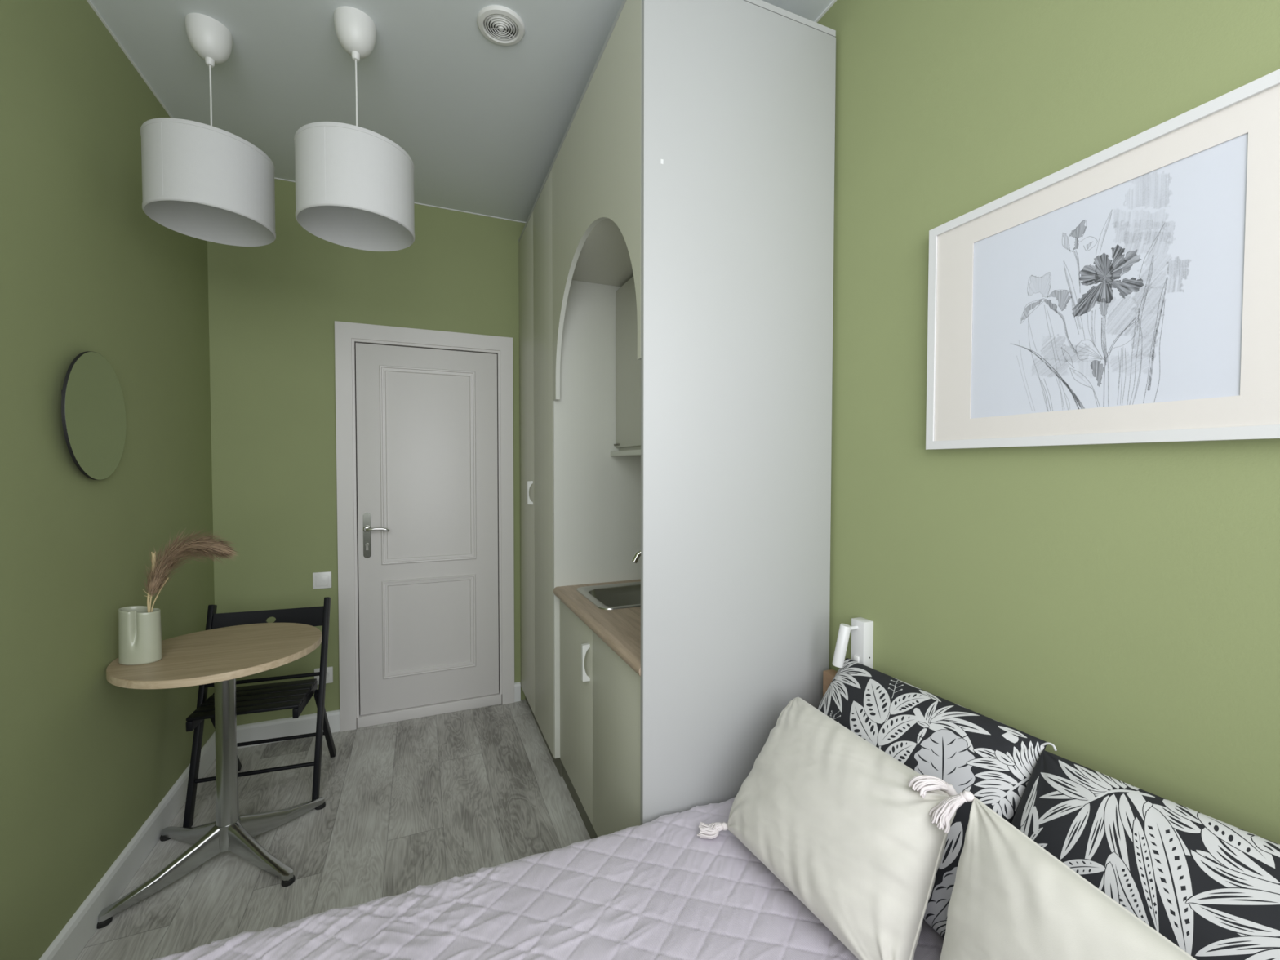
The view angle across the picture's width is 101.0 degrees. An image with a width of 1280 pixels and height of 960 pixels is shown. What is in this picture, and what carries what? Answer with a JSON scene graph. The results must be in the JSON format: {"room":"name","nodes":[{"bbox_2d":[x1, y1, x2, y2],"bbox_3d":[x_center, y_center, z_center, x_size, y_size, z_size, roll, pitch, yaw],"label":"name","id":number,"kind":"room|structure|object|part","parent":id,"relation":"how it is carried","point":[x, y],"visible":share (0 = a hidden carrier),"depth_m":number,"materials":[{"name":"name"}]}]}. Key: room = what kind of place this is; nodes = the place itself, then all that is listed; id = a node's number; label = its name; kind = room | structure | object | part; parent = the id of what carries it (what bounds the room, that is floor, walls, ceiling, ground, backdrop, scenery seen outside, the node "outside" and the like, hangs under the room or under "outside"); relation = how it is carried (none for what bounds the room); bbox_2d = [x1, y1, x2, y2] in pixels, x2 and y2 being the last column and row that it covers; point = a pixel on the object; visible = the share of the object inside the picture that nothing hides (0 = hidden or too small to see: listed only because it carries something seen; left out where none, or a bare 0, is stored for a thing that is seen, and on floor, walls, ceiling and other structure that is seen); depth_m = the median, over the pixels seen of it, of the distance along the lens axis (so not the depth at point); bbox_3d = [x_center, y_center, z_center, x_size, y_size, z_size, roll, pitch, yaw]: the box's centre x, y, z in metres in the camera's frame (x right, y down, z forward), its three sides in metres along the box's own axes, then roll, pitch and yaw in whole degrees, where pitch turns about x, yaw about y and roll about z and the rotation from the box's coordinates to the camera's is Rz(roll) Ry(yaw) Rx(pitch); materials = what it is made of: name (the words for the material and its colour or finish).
{"room":"studio apartment","nodes":[
{"label":"studio apartment","id":0,"kind":"room"},
{"bbox_2d":[0,0,215,959],"bbox_3d":[-1.401,-0.038,0.876,0.120,2.728,3.637,-1,2,-23],"label":"wall","id":1,"kind":"structure","parent":0,"point":[86,759],"depth_m":1.51,"materials":[{"name":"green paint"}]},
{"bbox_2d":[61,351,126,479],"bbox_3d":[-1.616,-0.188,1.558,0.029,0.376,0.376,-1,2,-26],"label":"round mirror","id":2,"kind":"object","parent":1,"relation":"attached to","point":[93,411],"visible":1,"depth_m":1.54,"materials":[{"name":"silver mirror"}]},
{"bbox_2d":[39,731,215,959],"bbox_3d":[-1.341,1.272,0.937,0.016,0.106,3.397,-1,2,-23],"label":"baseboard","id":3,"kind":"structure","parent":1,"relation":"attached to","point":[77,931],"depth_m":1.68,"materials":[{"name":"white wood"}]},
{"bbox_2d":[75,698,591,959],"bbox_3d":[-0.405,1.365,1.330,2.284,0.100,3.637,-1,2,-23],"label":"floor","id":4,"kind":"structure","parent":0,"point":[429,800],"depth_m":1.98,"materials":[{"name":"grey laminate"}]},
{"bbox_2d":[96,622,325,928],"bbox_3d":[-1.401,0.933,1.790,0.562,0.738,0.562,-1,2,-23],"label":"bistro table","id":5,"kind":"object","parent":4,"relation":"on","point":[220,656],"visible":0.96,"depth_m":1.77,"materials":[{"name":"brown wood"}]},
{"bbox_2d":[118,605,162,665],"bbox_3d":[-1.564,0.482,1.652,0.110,0.169,0.086,-1,2,-23],"label":"vase","id":6,"kind":"object","parent":5,"relation":"on","point":[140,630],"visible":1,"depth_m":1.62,"materials":[{"name":"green ceramic"}]},
{"bbox_2d":[142,551,156,612],"bbox_3d":[-1.531,0.380,1.651,0.043,0.314,0.012,0,2,8],"label":"stem","id":7,"kind":"object","parent":6,"relation":"in","point":[153,555],"visible":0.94,"depth_m":1.65,"materials":[{"name":"beige plant"}]},
{"bbox_2d":[141,527,239,612],"bbox_3d":[-1.393,0.346,1.646,0.306,0.403,0.112,0,2,3],"label":"pampas grass","id":8,"kind":"object","parent":6,"relation":"in","point":[219,548],"depth_m":1.64,"materials":[{"name":"brown plant"}]},
{"bbox_3d":[-1.523,0.432,1.651,0.024,0.231,0.004,0,2,0],"label":"stem","id":9,"kind":"part","parent":8,"relation":"part of","materials":[{"name":"beige plant"}]},
{"bbox_3d":[-1.500,0.426,1.650,0.059,0.243,0.004,0,2,0],"label":"stem","id":10,"kind":"part","parent":8,"relation":"part of","materials":[{"name":"beige plant"}]},
{"bbox_3d":[-1.504,1.229,1.673,0.043,0.124,0.308,1,2,33],"label":"leg","id":11,"kind":"part","parent":5,"relation":"part of","materials":[{"name":"metal"}]},
{"bbox_3d":[-1.576,1.224,1.867,0.318,0.124,0.043,1,2,18],"label":"leg","id":12,"kind":"part","parent":5,"relation":"part of","materials":[{"name":"metal"}]},
{"bbox_3d":[-1.266,1.227,1.757,0.293,0.124,0.043,1,2,21],"label":"leg","id":13,"kind":"part","parent":5,"relation":"part of","materials":[{"name":"metal"}]},
{"bbox_3d":[-1.334,1.222,1.960,0.043,0.124,0.312,1,2,28],"label":"leg","id":14,"kind":"part","parent":5,"relation":"part of","materials":[{"name":"metal"}]},
{"bbox_2d":[182,596,336,826],"bbox_3d":[-1.536,0.904,2.177,0.435,0.789,0.482,0,2,-18],"label":"folding chair","id":15,"kind":"object","parent":4,"relation":"on","point":[295,695],"visible":0.75,"depth_m":2.14,"materials":[{"name":"black wood"}]},
{"bbox_3d":[-1.662,0.882,2.025,0.019,0.040,0.270,0,2,-18],"label":"seat rail","id":16,"kind":"part","parent":15,"relation":"part of","materials":[{"name":"black wood"}]},
{"bbox_3d":[-1.720,0.905,2.067,0.019,0.787,0.268,0,2,-18],"label":"long leg","id":17,"kind":"part","parent":15,"relation":"part of","materials":[{"name":"black wood"}]},
{"bbox_3d":[-1.745,1.087,2.219,0.019,0.419,0.283,0,2,-18],"label":"short leg","id":18,"kind":"part","parent":15,"relation":"part of","materials":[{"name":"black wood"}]},
{"bbox_3d":[-1.530,0.814,2.154,0.416,0.015,0.015,0,2,-18],"label":"rod","id":19,"kind":"part","parent":15,"relation":"part of","materials":[{"name":"black wood"}]},
{"bbox_3d":[-1.552,0.588,2.219,0.398,0.086,0.049,0,2,-18],"label":"backrest","id":20,"kind":"part","parent":15,"relation":"part of","materials":[{"name":"black wood"}]},
{"bbox_3d":[-1.346,0.879,2.126,0.019,0.040,0.270,0,2,-18],"label":"seat rail","id":21,"kind":"part","parent":15,"relation":"part of","materials":[{"name":"black wood"}]},
{"bbox_3d":[-1.323,0.902,2.194,0.019,0.787,0.268,0,2,-18],"label":"long leg","id":22,"kind":"part","parent":15,"relation":"part of","materials":[{"name":"black wood"}]},
{"bbox_3d":[-1.389,1.085,2.333,0.019,0.419,0.283,0,2,-18],"label":"short leg","id":23,"kind":"part","parent":15,"relation":"part of","materials":[{"name":"black wood"}]},
{"bbox_2d":[518,169,640,777],"bbox_3d":[-0.254,-0.025,2.741,0.644,2.606,0.834,-1,2,-23],"label":"tall cabinet","id":24,"kind":"object","parent":4,"relation":"on","point":[580,503],"visible":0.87,"depth_m":2.33,"materials":[{"name":"laminate"}]},
{"bbox_3d":[-0.600,-0.070,2.825,0.018,2.521,0.408,-1,2,-23],"label":"door","id":25,"kind":"part","parent":24,"relation":"part of","materials":[{"name":"grey wood"}]},
{"bbox_3d":[-0.555,0.064,2.663,0.027,0.120,0.016,-1,2,-23],"label":"handle","id":26,"kind":"part","parent":24,"relation":"part of","materials":[{"name":"white plastic"}]},
{"bbox_3d":[-0.443,-0.059,2.449,0.018,2.521,0.402,-1,2,-23],"label":"door","id":27,"kind":"part","parent":24,"relation":"part of","materials":[{"name":"grey wood"}]},
{"bbox_2d":[551,0,641,400],"bbox_3d":[0.102,-0.420,1.920,0.622,1.770,0.973,-1,2,-23],"label":"arch panel","id":28,"kind":"object","parent":24,"relation":"attached to","point":[597,167],"visible":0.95,"depth_m":1.68,"materials":[{"name":"laminate"}]},
{"bbox_2d":[610,275,640,456],"bbox_3d":[0.220,-0.463,1.958,0.363,0.736,0.951,-1,2,-23],"label":"upper cabinet","id":29,"kind":"object","parent":28,"relation":"attached to","point":[628,366],"visible":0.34,"depth_m":2.20,"materials":[{"name":"laminate"}]},
{"bbox_2d":[518,0,835,243],"bbox_3d":[-0.057,-1.325,2.262,0.608,0.017,1.810,-1,2,-23],"label":"board","id":30,"kind":"object","parent":24,"relation":"on","point":[766,6],"visible":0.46,"depth_m":1.52,"materials":[{"name":"white laminate"}]},
{"bbox_2d":[560,600,640,839],"bbox_3d":[0.099,0.902,1.945,0.620,0.795,0.952,-1,2,-23],"label":"base cabinet","id":31,"kind":"object","parent":4,"relation":"on","point":[600,693],"visible":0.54,"depth_m":1.79,"materials":[{"name":"laminate"}]},
{"bbox_3d":[-0.248,0.857,2.064,0.018,0.706,0.461,-1,2,-23],"label":"door","id":32,"kind":"part","parent":31,"relation":"part of","materials":[{"name":"grey wood"}]},
{"bbox_3d":[-0.193,0.645,1.868,0.027,0.132,0.016,-1,2,-23],"label":"handle","id":33,"kind":"part","parent":31,"relation":"part of","materials":[{"name":"white plastic"}]},
{"bbox_2d":[553,579,640,676],"bbox_3d":[0.100,0.485,1.933,0.621,0.038,0.954,-1,2,-23],"label":"countertop","id":34,"kind":"structure","parent":31,"relation":"on","point":[620,629],"depth_m":1.76,"materials":[{"name":"brown wood"}]},
{"bbox_2d":[576,581,640,609],"bbox_3d":[-0.018,0.523,2.136,0.410,0.136,0.372,-1,2,-23],"label":"sink","id":35,"kind":"object","parent":34,"relation":"in","point":[623,595],"visible":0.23,"depth_m":2.25,"materials":[{"name":"metal"}]},
{"bbox_2d":[631,549,640,563],"bbox_3d":[0.126,0.355,2.123,0.316,0.211,0.092,0,2,6],"label":"tap","id":36,"kind":"object","parent":34,"relation":"on","point":[637,554],"visible":0.03,"depth_m":2.09,"materials":[{"name":"silver metal"}]},
{"bbox_3d":[-0.064,0.869,1.624,0.018,0.706,0.487,-1,2,-23],"label":"door","id":37,"kind":"part","parent":31,"relation":"part of","materials":[{"name":"grey wood"}]},
{"bbox_2d":[640,0,835,825],"bbox_3d":[0.287,0.009,1.470,0.610,2.606,0.019,-1,2,-23],"label":"end panel","id":38,"kind":"object","parent":4,"relation":"on","point":[738,96],"visible":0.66,"depth_m":1.44,"materials":[{"name":"white laminate"}]},
{"bbox_2d":[822,669,836,697],"bbox_3d":[-0.046,0.960,0.564,1.912,0.752,1.388,-1,2,-23],"label":"bed","id":39,"kind":"object","parent":4,"relation":"on","point":[828,675],"visible":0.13,"depth_m":1.53,"materials":[{"name":"brown wood"}]},
{"bbox_2d":[152,796,943,959],"bbox_3d":[-0.062,1.085,0.488,1.917,0.426,1.574,-1,2,-23],"label":"bedspread","id":40,"kind":"object","parent":39,"relation":"on","point":[656,889],"visible":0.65,"depth_m":1.06,"materials":[{"name":"fabric"}]},
{"bbox_2d":[697,696,957,959],"bbox_3d":[0.378,0.708,1.131,0.339,0.315,0.531,-1,2,-23],"label":"velvet cushion","id":41,"kind":"object","parent":40,"relation":"on","point":[846,825],"visible":0.99,"depth_m":1.02,"materials":[{"name":"fabric"}]},
{"bbox_2d":[817,657,1046,938],"bbox_3d":[0.571,0.667,1.213,0.246,0.355,0.537,-1,2,-23],"label":"cushion","id":42,"kind":"object","parent":40,"relation":"on","point":[994,761],"visible":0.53,"depth_m":1.09,"materials":[{"name":"black fabric"}]},
{"bbox_2d":[928,790,1196,959],"bbox_3d":[0.572,0.707,0.671,0.192,0.313,0.577,0,2,-18],"label":"velvet cushion","id":43,"kind":"object","parent":40,"relation":"on","point":[1011,898],"visible":1,"depth_m":0.75,"materials":[{"name":"fabric"}]},
{"bbox_2d":[1011,742,1279,959],"bbox_3d":[0.764,0.675,0.719,0.249,0.367,0.546,-1,2,-23],"label":"cushion","id":44,"kind":"object","parent":40,"relation":"on","point":[1210,886],"visible":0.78,"depth_m":0.77,"materials":[{"name":"black fabric"}]},
{"bbox_2d":[207,178,525,725],"bbox_3d":[-1.080,-0.092,2.915,2.044,2.728,0.120,-1,2,-23],"label":"wall","id":45,"kind":"structure","parent":0,"point":[274,308],"depth_m":2.60,"materials":[{"name":"green paint"}]},
{"bbox_2d":[312,571,331,589],"bbox_3d":[-1.592,0.503,2.645,0.082,0.083,0.012,-1,2,-23],"label":"light switch","id":46,"kind":"object","parent":45,"relation":"attached to","point":[320,580],"visible":1,"depth_m":2.64,"materials":[{"name":"plastic"}]},
{"bbox_2d":[314,666,333,684],"bbox_3d":[-1.593,0.986,2.658,0.082,0.082,0.013,-1,2,-23],"label":"power socket","id":47,"kind":"object","parent":45,"relation":"attached to","point":[329,679],"visible":0.52,"depth_m":2.66,"materials":[{"name":"plastic"}]},
{"bbox_2d":[236,681,520,748],"bbox_3d":[-1.336,1.223,2.769,1.404,0.106,0.016,-1,2,-23],"label":"baseboard","id":48,"kind":"structure","parent":45,"relation":"attached to","point":[304,724],"depth_m":2.59,"materials":[{"name":"white wood"}]},
{"bbox_2d":[334,320,514,731],"bbox_3d":[-1.131,0.239,2.853,0.872,2.069,0.170,-1,2,-23],"label":"door","id":49,"kind":"structure","parent":45,"relation":"in","point":[424,418],"depth_m":2.82,"materials":[{"name":"white paint"}]},
{"bbox_3d":[-1.402,0.285,2.713,0.036,0.235,0.011,-1,2,-23],"label":"handle plate","id":50,"kind":"part","parent":49,"relation":"part of","materials":[{"name":"silver metal"}]},
{"bbox_3d":[-1.348,0.251,2.701,0.125,0.033,0.056,-1,2,-23],"label":"lever","id":51,"kind":"part","parent":49,"relation":"part of","materials":[{"name":"silver metal"}]},
{"bbox_3d":[-1.123,-0.077,2.818,0.473,1.032,0.013,-1,2,-23],"label":"moulding","id":52,"kind":"part","parent":49,"relation":"part of","materials":[{"name":"white paint"}]},
{"bbox_3d":[-1.127,0.781,2.840,0.467,0.513,0.013,-1,2,-23],"label":"moulding","id":53,"kind":"part","parent":49,"relation":"part of","materials":[{"name":"white paint"}]},
{"bbox_2d":[89,0,833,222],"bbox_3d":[-0.401,-1.462,1.255,2.284,0.100,3.637,-1,2,-23],"label":"ceiling","id":54,"kind":"structure","parent":0,"point":[482,123],"depth_m":1.88,"materials":[{"name":"paint"}]},
{"bbox_2d":[140,13,275,246],"bbox_3d":[-1.359,-1.117,1.673,0.329,0.614,0.329,-1,2,-23],"label":"pendant lamp","id":55,"kind":"object","parent":54,"relation":"hanging from","point":[202,181],"visible":1,"depth_m":1.61,"materials":[{"name":"white fabric"}]},
{"bbox_3d":[-1.359,-0.926,1.679,0.329,0.232,0.329,-1,2,-23],"label":"lamp shade","id":56,"kind":"part","parent":55,"relation":"part of","materials":[{"name":"white fabric"}]},
{"bbox_3d":[-1.359,-1.155,1.673,0.006,0.317,0.005,-1,2,-23],"label":"cord","id":57,"kind":"part","parent":55,"relation":"part of","materials":[{"name":"white plastic"}]},
{"bbox_2d":[293,5,414,251],"bbox_3d":[-0.885,-1.103,1.649,0.329,0.640,0.329,-1,2,-23],"label":"pendant lamp","id":58,"kind":"object","parent":54,"relation":"hanging from","point":[354,184],"visible":1,"depth_m":1.56,"materials":[{"name":"white fabric"}]},
{"bbox_3d":[-0.885,-0.899,1.655,0.329,0.232,0.329,-1,2,-23],"label":"lamp shade","id":59,"kind":"part","parent":58,"relation":"part of","materials":[{"name":"white fabric"}]},
{"bbox_3d":[-0.885,-1.141,1.649,0.006,0.343,0.005,-1,2,-23],"label":"cord","id":60,"kind":"part","parent":58,"relation":"part of","materials":[{"name":"white plastic"}]},
{"bbox_2d":[476,4,524,45],"bbox_3d":[-0.434,-1.415,1.651,0.146,0.015,0.146,-1,2,-23],"label":"ceiling vent","id":61,"kind":"object","parent":54,"relation":"in","point":[500,24],"visible":1,"depth_m":1.64,"materials":[{"name":"white plastic"}]},
{"bbox_2d":[484,13,517,39],"bbox_3d":[-0.434,-1.413,1.650,0.101,0.012,0.104,-1,2,-23],"label":"grille","id":62,"kind":"object","parent":61,"relation":"attached to","point":[496,26],"depth_m":1.65,"materials":[{"name":"white plastic"}]},
{"bbox_2d":[817,0,1279,844],"bbox_3d":[0.596,-0.058,1.709,0.120,2.728,3.637,-1,2,-23],"label":"wall","id":63,"kind":"structure","parent":0,"point":[1116,607],"depth_m":1.06,"materials":[{"name":"green paint"}]},
{"bbox_2d":[86,0,836,223],"bbox_3d":[-0.401,-1.410,1.256,2.044,0.004,3.397,-1,2,-23],"label":"trim","id":64,"kind":"structure","parent":63,"relation":"attached to","point":[90,2],"depth_m":1.84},
{"bbox_2d":[831,617,873,668],"bbox_3d":[0.584,0.478,1.456,0.106,0.180,0.051,-1,2,-23],"label":"reading lamp","id":65,"kind":"object","parent":63,"relation":"attached to","point":[862,628],"visible":0.86,"depth_m":1.45,"materials":[{"name":"plastic"}]},
{"bbox_3d":[0.585,0.408,1.455,0.036,0.010,0.010,-1,2,-23],"label":"arm","id":66,"kind":"part","parent":65,"relation":"part of"},
{"bbox_2d":[853,655,859,662],"bbox_3d":[0.599,0.497,1.461,0.005,0.020,0.016,-1,2,-23],"label":"toggle switch","id":67,"kind":"object","parent":65,"relation":"attached to","point":[856,658],"depth_m":1.46,"materials":[{"name":"plastic"}]},
{"bbox_2d":[925,68,1279,449],"bbox_3d":[0.820,-0.325,0.976,0.025,0.520,0.630,-1,2,-23],"label":"framed picture","id":68,"kind":"object","parent":63,"relation":"attached to","point":[1144,308],"visible":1,"depth_m":0.91,"materials":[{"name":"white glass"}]}
]}

